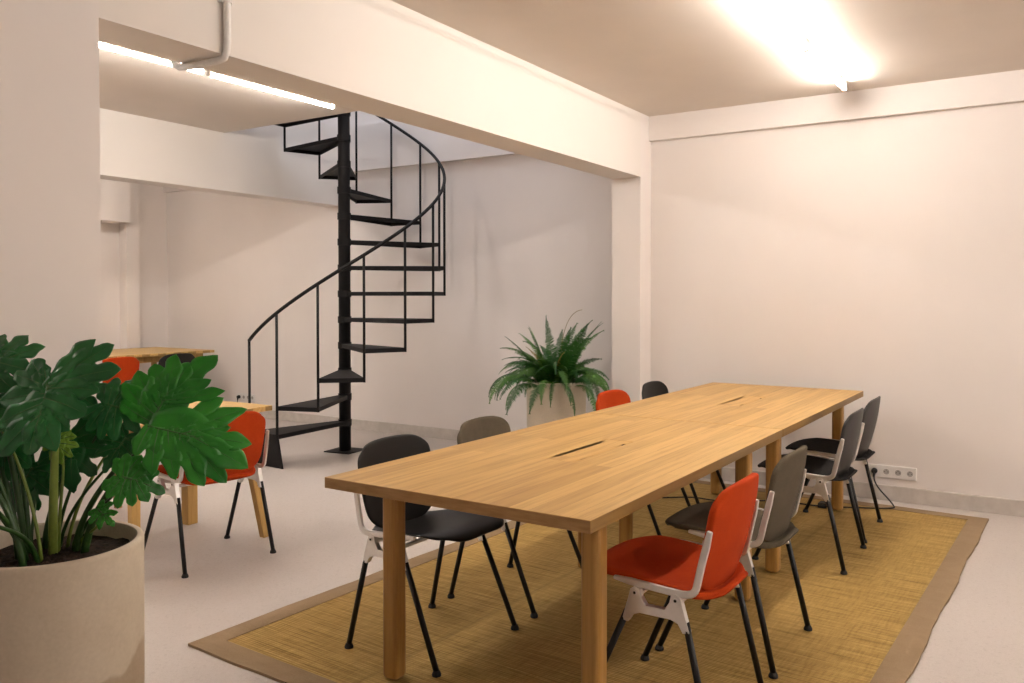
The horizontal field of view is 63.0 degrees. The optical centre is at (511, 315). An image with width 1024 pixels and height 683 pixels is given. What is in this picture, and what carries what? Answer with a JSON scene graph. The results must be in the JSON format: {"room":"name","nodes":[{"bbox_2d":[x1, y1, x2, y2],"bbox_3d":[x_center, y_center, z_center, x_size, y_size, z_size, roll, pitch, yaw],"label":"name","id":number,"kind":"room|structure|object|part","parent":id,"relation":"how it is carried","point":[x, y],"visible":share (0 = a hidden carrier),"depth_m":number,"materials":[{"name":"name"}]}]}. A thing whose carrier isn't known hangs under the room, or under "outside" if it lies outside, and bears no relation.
{"room":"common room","nodes":[
{"label":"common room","id":0,"kind":"room"},
{"bbox_2d":[0,0,103,530],"bbox_3d":[-1.590,-0.069,2.517,0.320,2.700,0.550,1,1,33],"label":"wall","id":1,"kind":"structure","parent":0,"point":[50,198],"depth_m":2.52,"materials":[{"name":"white paint"}]},
{"bbox_2d":[0,519,144,682],"bbox_3d":[-1.200,0.938,2.183,0.446,0.700,0.446,1,1,33],"label":"pot","id":2,"kind":"object","parent":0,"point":[72,603],"depth_m":2.04,"materials":[{"name":"beige ceramic"}]},
{"bbox_2d":[101,184,167,374],"bbox_3d":[-6.808,-0.187,6.324,0.300,2.776,9.260,1,1,33],"label":"wall","id":3,"kind":"structure","parent":0,"point":[152,199],"depth_m":9.89,"materials":[{"name":"white paint"}]},
{"bbox_2d":[100,179,129,223],"bbox_3d":[-5.393,-1.312,7.971,0.290,0.596,3.600,1,1,33],"label":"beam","id":4,"kind":"structure","parent":3,"relation":"attached to","point":[115,195],"depth_m":9.26,"materials":[{"name":"white paint"}]},
{"bbox_2d":[119,183,139,370],"bbox_3d":[-4.412,-0.257,9.645,0.150,2.776,0.160,1,1,33],"label":"column","id":5,"kind":"structure","parent":3,"relation":"attached to","point":[129,273],"depth_m":9.59,"materials":[{"name":"white paint"}]},
{"bbox_2d":[99,41,356,132],"bbox_3d":[-4.110,-1.680,4.756,6.500,0.274,9.600,1,1,33],"label":"ceiling","id":6,"kind":"structure","parent":0,"point":[128,84],"depth_m":6.09,"materials":[{"name":"paint"}]},
{"bbox_2d":[99,43,171,65],"bbox_3d":[-2.160,-1.489,4.797,0.028,0.026,0.448,1,1,33],"label":"tube light","id":7,"kind":"object","parent":6,"relation":"in","point":[142,56],"depth_m":4.78,"materials":[{"name":"white plastic"}]},
{"bbox_2d":[188,69,205,74],"bbox_3d":[-1.942,-1.500,5.134,0.028,0.036,0.122,1,1,33],"label":"tube light","id":8,"kind":"object","parent":6,"relation":"in","point":[203,72],"depth_m":5.15,"materials":[{"name":"white plastic"}]},
{"bbox_2d":[206,70,334,108],"bbox_3d":[-1.599,-1.530,5.666,0.028,0.064,1.095,1,1,33],"label":"tube light","id":9,"kind":"object","parent":6,"relation":"attached to","point":[208,73],"visible":0.44,"depth_m":5.59,"materials":[{"name":"white plastic"}]},
{"bbox_2d":[315,117,337,126],"bbox_3d":[-1.216,-2.939,7.005,3.300,2.150,1.960,1,1,33],"label":"wall","id":10,"kind":"structure","parent":0,"point":[333,121],"depth_m":8.40,"materials":[{"name":"white paint"}]},
{"bbox_2d":[100,108,337,206],"bbox_3d":[-4.337,-1.430,4.705,0.220,0.790,9.260,1,1,33],"label":"beam","id":11,"kind":"structure","parent":10,"relation":"attached to","point":[253,162],"depth_m":7.29,"materials":[{"name":"paint"}]},
{"bbox_2d":[98,0,640,178],"bbox_3d":[-1.512,-1.185,2.583,0.232,0.472,8.745,1,1,33],"label":"beam","id":12,"kind":"structure","parent":0,"point":[388,59],"depth_m":3.90,"materials":[{"name":"paint"}]},
{"bbox_2d":[170,0,231,70],"bbox_3d":[-1.164,-1.215,3.136,0.318,0.575,0.060,1,1,31],"label":"conduit pipe","id":13,"kind":"object","parent":12,"relation":"attached to","point":[227,4],"visible":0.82,"depth_m":3.06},
{"bbox_2d":[167,111,611,430],"bbox_3d":[-1.602,-1.448,8.654,6.500,5.200,0.340,1,1,33],"label":"wall","id":14,"kind":"structure","parent":0,"point":[528,239],"depth_m":8.08,"materials":[{"name":"white paint"}]},
{"bbox_2d":[237,393,254,401],"bbox_3d":[-2.979,0.921,9.381,0.285,0.083,0.012,1,1,33],"label":"wall socket","id":15,"kind":"object","parent":14,"relation":"attached to","point":[243,396],"visible":0.86,"depth_m":9.38,"materials":[{"name":"white plastic"}]},
{"bbox_2d":[163,120,516,192],"bbox_3d":[-1.575,-1.668,8.414,6.200,0.450,0.065,1,1,33],"label":"trim","id":16,"kind":"structure","parent":14,"relation":"attached to","point":[373,140],"depth_m":8.03,"materials":[{"name":"white paint"}]},
{"bbox_2d":[258,410,459,440],"bbox_3d":[-1.569,1.106,8.481,6.200,0.100,0.024,1,1,33],"label":"baseboard","id":17,"kind":"structure","parent":14,"relation":"attached to","point":[422,431],"depth_m":8.33,"materials":[{"name":"white paint"}]},
{"bbox_2d":[527,378,585,427],"bbox_3d":[0.339,0.849,6.415,0.456,0.700,0.456,1,1,33],"label":"pot","id":18,"kind":"object","parent":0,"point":[560,408],"depth_m":6.22,"materials":[{"name":"ceramic"}]},
{"bbox_2d":[103,419,1023,682],"bbox_3d":[-1.462,1.319,3.112,12.800,0.100,9.600,1,1,33],"label":"floor","id":19,"kind":"structure","parent":0,"point":[320,545],"depth_m":4.13,"materials":[{"name":"concrete"}]},
{"bbox_2d":[102,357,141,383],"bbox_3d":[-3.944,0.781,8.152,0.494,0.763,0.526,1,1,33],"label":"chair","id":20,"kind":"object","parent":19,"relation":"on","point":[129,366],"visible":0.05,"depth_m":8.06,"materials":[{"name":"orange fabric"}]},
{"bbox_2d":[0,334,251,682],"bbox_3d":[-1.180,0.650,2.171,0.952,1.276,0.441,0,1,17],"label":"philodendron","id":21,"kind":"object","parent":19,"relation":"on","point":[72,592],"visible":1,"depth_m":2.12,"materials":[{"name":"green plant"}]},
{"bbox_2d":[104,347,213,365],"bbox_3d":[-4.156,0.770,8.752,1.050,0.760,1.680,1,1,33],"label":"trestle table","id":22,"kind":"object","parent":19,"relation":"on","point":[153,355],"visible":0.27,"depth_m":8.90,"materials":[{"name":"brown wood"}]},
{"bbox_2d":[158,353,194,367],"bbox_3d":[-3.600,0.770,8.691,0.486,0.763,0.526,1,1,33],"label":"chair","id":23,"kind":"object","parent":19,"relation":"on","point":[184,357],"visible":0.09,"depth_m":8.57,"materials":[{"name":"black plastic"}]},
{"bbox_2d":[105,401,271,537],"bbox_3d":[-2.145,0.867,4.618,1.420,0.740,0.878,1,1,31],"label":"trestle table","id":24,"kind":"object","parent":19,"relation":"on","point":[189,494],"visible":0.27,"depth_m":4.64,"materials":[{"name":"brown wood"}]},
{"bbox_3d":[-1.791,0.894,3.973,0.066,0.712,0.159,-1,1,-31],"label":"leg","id":25,"kind":"part","parent":24,"relation":"part of","materials":[{"name":"brown wood"}]},
{"bbox_3d":[-1.902,0.875,4.929,0.060,0.712,0.070,1,1,31],"label":"leg","id":26,"kind":"part","parent":24,"relation":"part of","materials":[{"name":"brown wood"}]},
{"bbox_3d":[-1.444,0.880,4.644,0.175,0.713,0.064,0,1,-14],"label":"leg","id":27,"kind":"part","parent":24,"relation":"part of","materials":[{"name":"brown wood"}]},
{"bbox_2d":[144,411,275,577],"bbox_3d":[-1.570,0.862,4.305,0.494,0.763,0.526,1,2,39],"label":"chair","id":28,"kind":"object","parent":19,"relation":"on","point":[251,424],"visible":0.45,"depth_m":4.24,"materials":[{"name":"red plastic"}]},
{"bbox_3d":[-1.825,1.057,4.206,0.172,0.362,0.021,1,1,34],"label":"leg","id":29,"kind":"part","parent":28,"relation":"part of","materials":[{"name":"black metal"}]},
{"bbox_3d":[-1.674,0.707,4.089,0.311,0.210,0.018,1,2,39],"label":"frame","id":30,"kind":"part","parent":28,"relation":"part of","materials":[{"name":"metal"}]},
{"bbox_3d":[-1.587,1.061,4.014,0.021,0.359,0.104,-1,2,-42],"label":"leg","id":31,"kind":"part","parent":28,"relation":"part of","materials":[{"name":"black metal"}]},
{"bbox_3d":[-1.582,0.799,4.313,0.471,0.066,0.449,1,2,39],"label":"seat","id":32,"kind":"part","parent":28,"relation":"part of","materials":[{"name":"red plastic"}]},
{"bbox_3d":[-1.524,1.049,4.580,0.173,0.362,0.021,1,2,44],"label":"leg","id":33,"kind":"part","parent":28,"relation":"part of","materials":[{"name":"black metal"}]},
{"bbox_3d":[-1.418,0.654,4.179,0.108,0.347,0.437,1,2,39],"label":"backrest","id":34,"kind":"part","parent":28,"relation":"part of","materials":[{"name":"plastic"}]},
{"bbox_3d":[-1.385,0.700,4.449,0.311,0.210,0.018,1,2,39],"label":"frame","id":35,"kind":"part","parent":28,"relation":"part of","materials":[{"name":"metal"}]},
{"bbox_3d":[-1.285,1.053,4.388,0.104,0.359,0.021,1,1,30],"label":"leg","id":36,"kind":"part","parent":28,"relation":"part of","materials":[{"name":"black metal"}]},
{"bbox_2d":[248,111,445,468],"bbox_3d":[-1.452,-1.318,7.227,1.760,5.000,1.759,1,1,33],"label":"spiral staircase","id":37,"kind":"structure","parent":19,"relation":"on","point":[342,171],"depth_m":7.19,"materials":[{"name":"metal"}]},
{"bbox_3d":[-1.922,1.079,6.606,0.354,0.232,0.012,1,2,37],"label":"riser panel","id":38,"kind":"part","parent":37,"relation":"part of","materials":[{"name":"metal"}]},
{"bbox_3d":[-1.452,1.177,7.279,0.260,0.008,0.260,1,1,25],"label":"plate","id":39,"kind":"part","parent":37,"relation":"part of","materials":[{"name":"metal"}]},
{"bbox_3d":[-1.452,-1.596,7.221,1.760,3.599,1.759,1,1,33],"label":"handrail","id":40,"kind":"part","parent":37,"relation":"part of","materials":[{"name":"metal"}]},
{"bbox_2d":[488,310,608,427],"bbox_3d":[0.276,0.578,6.434,0.959,1.242,1.089,0,1,5],"label":"potted fern","id":41,"kind":"object","parent":19,"relation":"on","point":[555,391],"visible":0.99,"depth_m":6.23,"materials":[{"name":"plant"}]},
{"bbox_2d":[188,480,988,682],"bbox_3d":[0.808,1.241,4.103,2.318,0.013,3.850,1,1,35],"label":"rug","id":42,"kind":"object","parent":19,"relation":"on","point":[874,622],"visible":0.61,"depth_m":3.48,"materials":[{"name":"brown fabric"}]},
{"bbox_2d":[344,434,518,677],"bbox_3d":[-0.299,0.872,3.236,0.486,0.763,0.526,1,1,34],"label":"chair","id":43,"kind":"object","parent":42,"relation":"on","point":[443,525],"visible":0.69,"depth_m":3.20,"materials":[{"name":"black plastic"}]},
{"bbox_3d":[-0.578,1.067,3.137,0.104,0.359,0.021,1,1,25],"label":"leg","id":44,"kind":"part","parent":43,"relation":"part of","materials":[{"name":"black metal"}]},
{"bbox_3d":[-0.473,0.716,3.071,0.311,0.210,0.018,1,1,34],"label":"frame","id":45,"kind":"part","parent":43,"relation":"part of","materials":[{"name":"metal"}]},
{"bbox_3d":[-0.462,0.659,3.341,0.094,0.344,0.433,1,1,34],"label":"backrest","id":46,"kind":"part","parent":43,"relation":"part of","materials":[{"name":"black plastic"}]},
{"bbox_3d":[-0.323,1.070,2.967,0.173,0.362,0.021,1,2,39],"label":"leg","id":47,"kind":"part","parent":43,"relation":"part of","materials":[{"name":"black metal"}]},
{"bbox_3d":[-0.310,1.058,3.537,0.104,0.359,0.021,1,2,43],"label":"leg","id":48,"kind":"part","parent":43,"relation":"part of","materials":[{"name":"black metal"}]},
{"bbox_3d":[-0.286,0.809,3.226,0.461,0.051,0.446,1,1,34],"label":"seat","id":49,"kind":"part","parent":43,"relation":"part of","materials":[{"name":"black plastic"}]},
{"bbox_3d":[-0.056,1.062,3.366,0.172,0.362,0.021,1,1,29],"label":"leg","id":50,"kind":"part","parent":43,"relation":"part of","materials":[{"name":"black metal"}]},
{"bbox_2d":[447,416,580,617],"bbox_3d":[0.043,0.861,3.774,0.493,0.763,0.526,1,1,32],"label":"chair","id":51,"kind":"object","parent":42,"relation":"on","point":[478,428],"visible":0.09,"depth_m":3.80,"materials":[{"name":"grey fabric"}]},
{"bbox_3d":[-0.230,1.055,3.665,0.104,0.359,0.021,0,1,23],"label":"leg","id":52,"kind":"part","parent":51,"relation":"part of","materials":[{"name":"black metal"}]},
{"bbox_3d":[-0.122,0.648,3.873,0.106,0.347,0.437,1,1,32],"label":"backrest","id":53,"kind":"part","parent":51,"relation":"part of","materials":[{"name":"grey fabric"}]},
{"bbox_3d":[0.023,1.047,4.073,0.104,0.359,0.021,1,2,41],"label":"leg","id":54,"kind":"part","parent":51,"relation":"part of","materials":[{"name":"black metal"}]},
{"bbox_3d":[0.030,1.059,3.504,0.173,0.362,0.021,1,2,37],"label":"leg","id":55,"kind":"part","parent":51,"relation":"part of","materials":[{"name":"black metal"}]},
{"bbox_3d":[0.283,1.050,3.912,0.172,0.362,0.021,1,1,27],"label":"leg","id":56,"kind":"part","parent":51,"relation":"part of","materials":[{"name":"black metal"}]},
{"bbox_2d":[325,413,782,682],"bbox_3d":[0.300,0.889,3.276,0.991,0.728,1.850,1,1,33],"label":"table","id":57,"kind":"object","parent":42,"relation":"on","point":[585,473],"visible":0.94,"depth_m":2.87,"materials":[{"name":"brown wood"}]},
{"bbox_3d":[-0.409,0.915,2.904,0.065,0.692,0.065,1,1,33],"label":"leg","id":58,"kind":"part","parent":57,"relation":"part of","materials":[{"name":"brown wood"}]},
{"bbox_3d":[0.358,0.890,4.075,0.065,0.692,0.065,1,1,33],"label":"leg","id":59,"kind":"part","parent":57,"relation":"part of","materials":[{"name":"brown wood"}]},
{"bbox_3d":[0.243,0.923,2.478,0.065,0.692,0.065,1,1,33],"label":"leg","id":60,"kind":"part","parent":57,"relation":"part of","materials":[{"name":"brown wood"}]},
{"bbox_3d":[1.010,0.899,3.649,0.065,0.692,0.065,1,1,33],"label":"leg","id":61,"kind":"part","parent":57,"relation":"part of","materials":[{"name":"brown wood"}]},
{"bbox_2d":[596,389,690,535],"bbox_3d":[0.774,0.837,4.909,0.494,0.763,0.526,1,1,34],"label":"chair","id":62,"kind":"object","parent":42,"relation":"on","point":[609,398],"visible":0.13,"depth_m":5.01,"materials":[{"name":"orange plastic"}]},
{"bbox_3d":[0.613,0.625,5.013,0.108,0.347,0.437,1,1,34],"label":"backrest","id":63,"kind":"part","parent":62,"relation":"part of","materials":[{"name":"orange fabric"}]},
{"bbox_3d":[0.752,1.035,4.639,0.173,0.362,0.021,1,2,39],"label":"leg","id":64,"kind":"part","parent":62,"relation":"part of","materials":[{"name":"black metal"}]},
{"bbox_3d":[1.019,1.027,5.038,0.172,0.362,0.021,1,1,29],"label":"leg","id":65,"kind":"part","parent":62,"relation":"part of","materials":[{"name":"black metal"}]},
{"bbox_2d":[642,381,725,503],"bbox_3d":[1.118,0.826,5.437,0.486,0.763,0.526,1,1,33],"label":"chair","id":66,"kind":"object","parent":42,"relation":"on","point":[650,389],"visible":0.08,"depth_m":5.55,"materials":[{"name":"black plastic"}]},
{"bbox_3d":[0.953,0.613,5.539,0.094,0.344,0.433,1,1,33],"label":"backrest","id":67,"kind":"part","parent":66,"relation":"part of","materials":[{"name":"black plastic"}]},
{"bbox_3d":[1.098,1.024,5.168,0.173,0.362,0.021,1,2,38],"label":"leg","id":68,"kind":"part","parent":66,"relation":"part of","materials":[{"name":"black metal"}]},
{"bbox_3d":[1.358,1.015,5.572,0.172,0.362,0.021,1,1,28],"label":"leg","id":69,"kind":"part","parent":66,"relation":"part of","materials":[{"name":"black metal"}]},
{"bbox_2d":[607,472,763,682],"bbox_3d":[0.528,0.882,2.724,0.494,0.763,0.526,1,1,33],"label":"chair","id":70,"kind":"object","parent":42,"relation":"on","point":[682,570],"visible":0.96,"depth_m":2.57,"materials":[{"name":"orange fabric"}]},
{"bbox_3d":[0.285,1.078,2.599,0.172,0.362,0.021,1,1,28],"label":"leg","id":71,"kind":"part","parent":70,"relation":"part of","materials":[{"name":"black metal"}]},
{"bbox_3d":[0.546,1.069,3.003,0.173,0.362,0.021,1,2,38],"label":"leg","id":72,"kind":"part","parent":70,"relation":"part of","materials":[{"name":"black metal"}]},
{"bbox_3d":[0.447,0.728,2.499,0.311,0.210,0.018,1,1,33],"label":"frame","id":73,"kind":"part","parent":70,"relation":"part of","materials":[{"name":"metal"}]},
{"bbox_3d":[0.515,0.820,2.731,0.471,0.066,0.449,1,1,33],"label":"seat","id":74,"kind":"part","parent":70,"relation":"part of","materials":[{"name":"orange fabric"}]},
{"bbox_3d":[0.543,1.081,2.433,0.104,0.359,0.021,1,2,42],"label":"leg","id":75,"kind":"part","parent":70,"relation":"part of","materials":[{"name":"black metal"}]},
{"bbox_3d":[0.697,0.720,2.887,0.311,0.210,0.018,1,1,33],"label":"frame","id":76,"kind":"part","parent":70,"relation":"part of","materials":[{"name":"metal"}]},
{"bbox_3d":[0.692,0.675,2.615,0.108,0.347,0.437,1,1,33],"label":"backrest","id":77,"kind":"part","parent":70,"relation":"part of","materials":[{"name":"red plastic"}]},
{"bbox_3d":[0.803,1.073,2.837,0.104,0.359,0.021,1,1,24],"label":"leg","id":78,"kind":"part","parent":70,"relation":"part of","materials":[{"name":"black metal"}]},
{"bbox_2d":[589,382,862,572],"bbox_3d":[1.316,0.856,4.828,0.991,0.728,1.850,1,1,33],"label":"table","id":79,"kind":"object","parent":42,"relation":"on","point":[789,409],"visible":0.72,"depth_m":4.56,"materials":[{"name":"brown wood"}]},
{"bbox_3d":[0.607,0.882,4.456,0.065,0.692,0.065,1,1,33],"label":"leg","id":80,"kind":"part","parent":79,"relation":"part of","materials":[{"name":"brown wood"}]},
{"bbox_3d":[1.373,0.858,5.627,0.065,0.692,0.065,1,1,33],"label":"leg","id":81,"kind":"part","parent":79,"relation":"part of","materials":[{"name":"brown wood"}]},
{"bbox_3d":[1.259,0.891,4.029,0.065,0.692,0.065,1,1,33],"label":"leg","id":82,"kind":"part","parent":79,"relation":"part of","materials":[{"name":"brown wood"}]},
{"bbox_3d":[2.025,0.866,5.200,0.065,0.692,0.065,1,1,33],"label":"leg","id":83,"kind":"part","parent":79,"relation":"part of","materials":[{"name":"brown wood"}]},
{"bbox_2d":[655,445,811,678],"bbox_3d":[0.864,0.872,3.228,0.493,0.763,0.526,1,1,33],"label":"chair","id":84,"kind":"object","parent":42,"relation":"on","point":[773,528],"visible":0.77,"depth_m":3.05,"materials":[{"name":"grey plastic"}]},
{"bbox_3d":[0.622,1.067,3.102,0.172,0.362,0.021,1,1,28],"label":"leg","id":85,"kind":"part","parent":84,"relation":"part of","materials":[{"name":"black metal"}]},
{"bbox_3d":[0.783,0.717,3.002,0.311,0.210,0.018,1,1,33],"label":"frame","id":86,"kind":"part","parent":84,"relation":"part of","materials":[{"name":"metal"}]},
{"bbox_3d":[0.851,0.809,3.234,0.470,0.064,0.449,1,1,33],"label":"seat","id":87,"kind":"part","parent":84,"relation":"part of","materials":[{"name":"grey plastic"}]},
{"bbox_3d":[0.879,1.071,2.936,0.104,0.359,0.021,1,2,42],"label":"leg","id":88,"kind":"part","parent":84,"relation":"part of","materials":[{"name":"black metal"}]},
{"bbox_3d":[1.033,0.709,3.390,0.311,0.210,0.018,1,1,33],"label":"frame","id":89,"kind":"part","parent":84,"relation":"part of","materials":[{"name":"metal"}]},
{"bbox_3d":[1.028,0.664,3.118,0.106,0.347,0.437,1,1,33],"label":"backrest","id":90,"kind":"part","parent":84,"relation":"part of","materials":[{"name":"grey plastic"}]},
{"bbox_3d":[1.139,1.062,3.340,0.104,0.359,0.021,1,1,24],"label":"leg","id":91,"kind":"part","parent":84,"relation":"part of","materials":[{"name":"black metal"}]},
{"bbox_2d":[663,468,894,508],"bbox_3d":[1.706,1.111,5.354,1.437,0.197,0.334,0,1,-2],"label":"power cord","id":92,"kind":"object","parent":42,"relation":"on","point":[822,504],"visible":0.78,"depth_m":5.32,"materials":[{"name":"black rubber"}]},
{"bbox_2d":[752,408,866,574],"bbox_3d":[1.539,0.849,4.315,0.488,0.763,0.526,1,1,33],"label":"chair","id":93,"kind":"object","parent":42,"relation":"on","point":[823,469],"visible":0.81,"depth_m":4.12,"materials":[{"name":"grey plastic"}]},
{"bbox_3d":[1.298,1.044,4.189,0.172,0.362,0.021,1,1,28],"label":"leg","id":94,"kind":"part","parent":93,"relation":"part of","materials":[{"name":"black metal"}]},
{"bbox_3d":[1.558,1.036,4.592,0.173,0.362,0.021,1,2,38],"label":"leg","id":95,"kind":"part","parent":93,"relation":"part of","materials":[{"name":"black metal"}]},
{"bbox_3d":[1.527,0.786,4.322,0.464,0.056,0.447,1,1,33],"label":"seat","id":96,"kind":"part","parent":93,"relation":"part of","materials":[{"name":"black plastic"}]},
{"bbox_3d":[1.460,0.695,4.088,0.311,0.210,0.018,1,1,33],"label":"frame","id":97,"kind":"part","parent":93,"relation":"part of","materials":[{"name":"metal"}]},
{"bbox_3d":[1.555,1.048,4.023,0.104,0.359,0.021,1,2,42],"label":"leg","id":98,"kind":"part","parent":93,"relation":"part of","materials":[{"name":"black metal"}]},
{"bbox_3d":[1.710,0.686,4.476,0.311,0.210,0.018,1,1,33],"label":"frame","id":99,"kind":"part","parent":93,"relation":"part of","materials":[{"name":"metal"}]},
{"bbox_3d":[1.704,0.641,4.204,0.099,0.345,0.435,1,1,33],"label":"backrest","id":100,"kind":"part","parent":93,"relation":"part of","materials":[{"name":"grey plastic"}]},
{"bbox_3d":[1.816,1.039,4.427,0.104,0.359,0.021,1,1,24],"label":"leg","id":101,"kind":"part","parent":93,"relation":"part of","materials":[{"name":"black metal"}]},
{"bbox_2d":[785,396,882,542],"bbox_3d":[1.852,0.838,4.827,0.488,0.763,0.526,1,1,33],"label":"chair","id":102,"kind":"object","parent":42,"relation":"on","point":[823,447],"visible":0.72,"depth_m":4.70,"materials":[{"name":"grey plastic"}]},
{"bbox_3d":[1.871,1.025,5.105,0.173,0.362,0.021,1,2,38],"label":"leg","id":103,"kind":"part","parent":102,"relation":"part of","materials":[{"name":"black metal"}]},
{"bbox_3d":[1.839,0.775,4.834,0.464,0.056,0.447,1,1,33],"label":"seat","id":104,"kind":"part","parent":102,"relation":"part of","materials":[{"name":"black plastic"}]},
{"bbox_3d":[1.772,0.684,4.600,0.311,0.210,0.018,1,1,33],"label":"frame","id":105,"kind":"part","parent":102,"relation":"part of","materials":[{"name":"metal"}]},
{"bbox_3d":[2.022,0.676,4.989,0.311,0.210,0.018,1,1,33],"label":"frame","id":106,"kind":"part","parent":102,"relation":"part of","materials":[{"name":"metal"}]},
{"bbox_3d":[1.868,1.037,4.535,0.104,0.359,0.021,1,2,42],"label":"leg","id":107,"kind":"part","parent":102,"relation":"part of","materials":[{"name":"black metal"}]},
{"bbox_3d":[2.017,0.630,4.717,0.099,0.345,0.435,1,1,33],"label":"backrest","id":108,"kind":"part","parent":102,"relation":"part of","materials":[{"name":"grey plastic"}]},
{"bbox_3d":[2.128,1.029,4.939,0.104,0.359,0.021,1,1,24],"label":"leg","id":109,"kind":"part","parent":102,"relation":"part of","materials":[{"name":"black metal"}]},
{"bbox_2d":[391,0,1023,116],"bbox_3d":[1.269,-1.569,1.291,6.300,0.350,9.600,1,1,33],"label":"ceiling","id":110,"kind":"structure","parent":0,"point":[648,57],"depth_m":4.45,"materials":[{"name":"paint"}]},
{"bbox_2d":[753,0,807,50],"bbox_3d":[1.279,-1.419,4.004,0.028,0.064,1.005,1,1,33],"label":"tube light","id":111,"kind":"object","parent":110,"relation":"attached to","point":[767,6],"visible":1,"depth_m":4.04,"materials":[{"name":"white plastic"}]},
{"bbox_2d":[803,40,846,90],"bbox_3d":[1.830,-1.437,4.859,0.028,0.064,1.000,1,1,33],"label":"tube light","id":112,"kind":"object","parent":110,"relation":"attached to","point":[812,52],"visible":0.82,"depth_m":4.81,"materials":[{"name":"white plastic"}]},
{"bbox_2d":[651,102,1023,499],"bbox_3d":[3.691,-0.123,5.079,6.300,2.700,0.660,1,1,33],"label":"wall","id":113,"kind":"structure","parent":0,"point":[883,257],"depth_m":5.53,"materials":[{"name":"white paint"}]},
{"bbox_2d":[612,113,650,401],"bbox_3d":[0.914,-0.150,6.372,0.232,2.700,0.215,1,1,33],"label":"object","id":114,"kind":"structure","parent":113,"relation":"attached to","point":[631,197],"depth_m":6.28,"materials":[{"name":"white paint"}]},
{"bbox_2d":[649,69,1023,141],"bbox_3d":[3.603,-1.373,4.702,6.068,0.184,0.065,1,1,33],"label":"beam","id":115,"kind":"structure","parent":113,"relation":"attached to","point":[1001,87],"depth_m":5.55,"materials":[{"name":"white paint"}]},
{"bbox_2d":[702,467,1023,516],"bbox_3d":[3.459,1.184,4.746,6.300,0.100,0.217,1,1,33],"label":"baseboard","id":116,"kind":"structure","parent":113,"relation":"attached to","point":[1003,506],"depth_m":5.36,"materials":[{"name":"white paint"}]},
{"bbox_2d":[868,463,916,480],"bbox_3d":[2.491,1.027,5.477,0.290,0.084,0.012,1,1,33],"label":"wall socket","id":117,"kind":"object","parent":113,"relation":"attached to","point":[884,471],"visible":0.98,"depth_m":5.46,"materials":[{"name":"white plastic"}]}
]}

